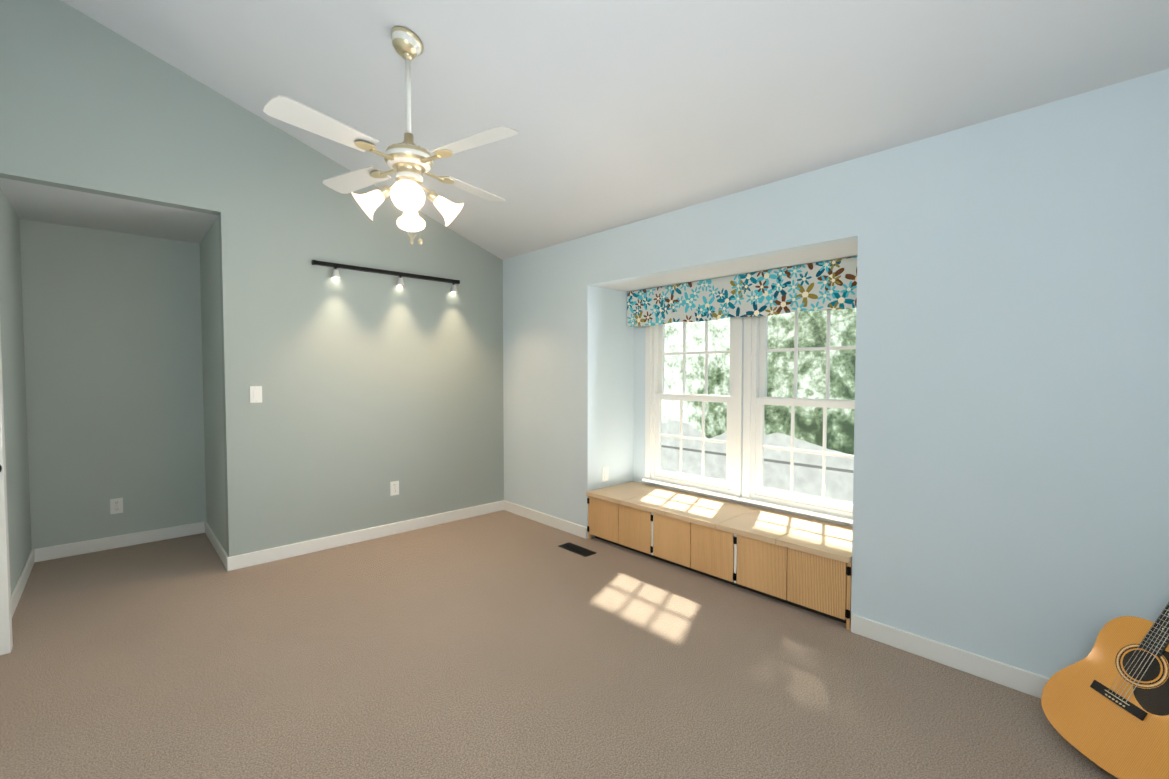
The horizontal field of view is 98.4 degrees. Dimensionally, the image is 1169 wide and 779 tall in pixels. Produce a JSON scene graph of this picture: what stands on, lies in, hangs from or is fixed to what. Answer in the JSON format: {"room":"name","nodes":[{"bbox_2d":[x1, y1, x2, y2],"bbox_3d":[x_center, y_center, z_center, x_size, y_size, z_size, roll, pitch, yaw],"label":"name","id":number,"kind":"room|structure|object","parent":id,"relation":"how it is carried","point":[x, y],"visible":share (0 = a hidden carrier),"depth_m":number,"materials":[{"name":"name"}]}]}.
{"room":"empty bedroom","nodes":[
{"label":"empty bedroom","id":0,"kind":"room"},
{"bbox_2d":[0,178,226,594],"bbox_3d":[-3.210,-0.027,3.508,1.200,2.520,1.233,-2,3,-43],"label":"wall","id":1,"kind":"structure","parent":0,"point":[111,335],"depth_m":3.76,"materials":[{"name":"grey paint"}]},
{"bbox_2d":[11,548,38,616],"bbox_3d":[-3.390,1.202,3.020,0.014,0.095,1.560,-2,3,-43],"label":"baseboard","id":2,"kind":"structure","parent":1,"relation":"attached to","point":[33,557],"depth_m":3.14,"materials":[{"name":"white wood"}]},
{"bbox_2d":[110,498,122,513],"bbox_3d":[-3.599,0.896,3.878,0.072,0.116,0.008,-2,3,-43],"label":"outlet","id":3,"kind":"object","parent":1,"relation":"attached to","point":[116,505],"visible":1,"depth_m":3.88,"materials":[{"name":"white plastic"}]},
{"bbox_2d":[39,522,202,561],"bbox_3d":[-3.561,1.172,3.916,0.930,0.095,0.018,-2,3,-43],"label":"baseboard","id":4,"kind":"structure","parent":1,"relation":"attached to","point":[95,545],"depth_m":3.88,"materials":[{"name":"white wood"}]},
{"bbox_2d":[203,521,227,562],"bbox_3d":[-2.822,1.174,3.853,0.018,0.095,1.120,-2,3,-43],"label":"baseboard","id":5,"kind":"structure","parent":1,"relation":"attached to","point":[210,534],"depth_m":3.85,"materials":[{"name":"white wood"}]},
{"bbox_2d":[0,0,503,556],"bbox_3d":[-2.008,-0.654,3.837,3.434,3.750,0.100,-2,3,-43],"label":"wall","id":6,"kind":"structure","parent":0,"point":[372,384],"depth_m":3.67,"materials":[{"name":"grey paint"}]},
{"bbox_2d":[250,386,261,402],"bbox_3d":[-2.292,0.034,3.518,0.072,0.116,0.011,-2,3,-43],"label":"light switch","id":7,"kind":"object","parent":6,"relation":"attached to","point":[255,394],"visible":1,"depth_m":3.52,"materials":[{"name":"white plastic"}]},
{"bbox_2d":[223,500,502,570],"bbox_3d":[-1.610,1.163,4.195,2.248,0.095,0.021,-2,3,-43],"label":"baseboard","id":8,"kind":"structure","parent":6,"relation":"attached to","point":[296,549],"depth_m":3.97,"materials":[{"name":"white wood"}]},
{"bbox_2d":[312,260,459,291],"bbox_3d":[-1.569,-0.916,4.137,1.204,0.110,0.062,-2,3,-43],"label":"rail","id":9,"kind":"object","parent":6,"relation":"attached to","point":[335,274],"visible":1,"depth_m":4.09,"materials":[{"name":"black metal"}]},
{"bbox_2d":[390,481,398,495],"bbox_3d":[-1.585,0.825,4.210,0.072,0.116,0.008,-2,3,-43],"label":"outlet","id":10,"kind":"object","parent":6,"relation":"attached to","point":[394,487],"visible":1,"depth_m":4.21,"materials":[{"name":"white plastic"}]},
{"bbox_2d":[0,510,1118,778],"bbox_3d":[-0.755,1.305,2.566,3.434,0.080,6.030,-2,3,-43],"label":"floor","id":11,"kind":"structure","parent":0,"point":[502,644],"depth_m":2.23,"materials":[{"name":"carpet"}]},
{"bbox_2d":[558,542,596,556],"bbox_3d":[-0.057,1.217,3.844,0.115,0.009,0.310,-2,3,-43],"label":"air vent register","id":12,"kind":"object","parent":11,"relation":"on","point":[577,549],"visible":1,"depth_m":3.83,"materials":[{"name":"brown metal"}]},
{"bbox_2d":[586,481,851,629],"bbox_3d":[0.902,1.036,3.541,0.574,0.392,1.996,-2,3,-43],"label":"bench","id":13,"kind":"object","parent":11,"relation":"on","point":[802,562],"visible":0.9,"depth_m":3.20,"materials":[{"name":"brown wood"}]},
{"bbox_2d":[1041,602,1168,778],"bbox_3d":[1.984,0.809,1.684,0.125,1.053,0.398,29,4,-6],"label":"acoustic guitar","id":14,"kind":"object","parent":11,"relation":"on","point":[1105,704],"visible":1,"depth_m":1.70,"materials":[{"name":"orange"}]},
{"bbox_2d":[61,0,1168,259],"bbox_3d":[-0.368,-1.779,2.048,3.434,1.308,4.897,-2,3,-43],"label":"ceiling","id":15,"kind":"structure","parent":0,"point":[619,112],"depth_m":2.50,"materials":[{"name":"white paint"}]},
{"bbox_2d":[263,26,518,244],"bbox_3d":[-0.883,-1.247,2.534,1.016,1.043,1.016,0,2,-13],"label":"ceiling fan","id":16,"kind":"object","parent":15,"relation":"hanging from","point":[408,161],"visible":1,"depth_m":2.45,"materials":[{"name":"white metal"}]},
{"bbox_2d":[596,240,857,526],"bbox_3d":[0.984,0.156,3.589,0.556,2.148,2.200,-2,3,-43],"label":"wall","id":17,"kind":"structure","parent":0,"point":[620,397],"depth_m":4.22,"materials":[{"name":"teal paint"}]},
{"bbox_2d":[602,467,608,481],"bbox_3d":[0.175,0.709,4.213,0.072,0.116,0.011,-2,3,-43],"label":"wall jack","id":18,"kind":"object","parent":17,"relation":"attached to","point":[605,474],"visible":1,"depth_m":4.21,"materials":[{"name":"white plastic"}]},
{"bbox_2d":[642,317,742,500],"bbox_3d":[0.857,0.020,4.013,0.135,1.552,0.912,-2,3,-43],"label":"window","id":19,"kind":"structure","parent":17,"relation":"in","point":[656,395],"depth_m":4.00,"materials":[{"name":"white wood"}]},
{"bbox_2d":[627,256,856,326],"bbox_3d":[1.070,-0.663,3.642,0.081,0.307,1.988,-2,3,-43],"label":"floral valance","id":20,"kind":"object","parent":17,"relation":"attached to","point":[825,285],"visible":0.96,"depth_m":3.50,"materials":[{"name":"fabric"}]},
{"bbox_2d":[740,308,855,523],"bbox_3d":[1.486,0.042,3.342,0.135,1.552,0.912,-2,3,-43],"label":"window","id":21,"kind":"structure","parent":17,"relation":"in","point":[756,399],"depth_m":3.48,"materials":[{"name":"white wood"}]},
{"bbox_2d":[503,69,1168,677],"bbox_3d":[0.883,-0.182,3.206,0.100,2.850,4.797,-2,3,-43],"label":"wall","id":22,"kind":"structure","parent":0,"point":[1011,445],"depth_m":2.22,"materials":[{"name":"teal paint"}]},
{"bbox_2d":[503,500,586,538],"bbox_3d":[-0.386,1.152,4.522,0.014,0.095,1.175,-2,3,-43],"label":"baseboard","id":23,"kind":"structure","parent":22,"relation":"attached to","point":[575,529],"depth_m":4.46,"materials":[{"name":"white wood"}]},
{"bbox_2d":[851,614,1049,698],"bbox_3d":[1.890,1.234,2.091,0.018,0.095,1.465,-2,3,-43],"label":"baseboard","id":24,"kind":"structure","parent":22,"relation":"attached to","point":[1016,678],"depth_m":2.30,"materials":[{"name":"white wood"}]},
{"bbox_3d":[-1.550,-0.555,0.912,0.100,3.750,4.797,-2,3,-43],"label":"wall","id":25,"kind":"structure","parent":0,"visible":0},
{"bbox_2d":[0,330,12,654],"bbox_3d":[-2.549,0.225,2.048,0.158,2.115,0.950,-2,3,-43],"label":"door frame","id":26,"kind":"structure","parent":25,"relation":"attached to","point":[6,641],"depth_m":2.41,"materials":[{"name":"white wood"}]},
{"label":"outside","id":27,"kind":"structure","parent":0,"visible":0},
{"bbox_2d":[661,308,855,503],"bbox_3d":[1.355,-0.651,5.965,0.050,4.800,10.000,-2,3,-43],"label":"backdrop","id":28,"kind":"structure","parent":27,"point":[772,430],"depth_m":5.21,"materials":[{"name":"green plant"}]}
]}

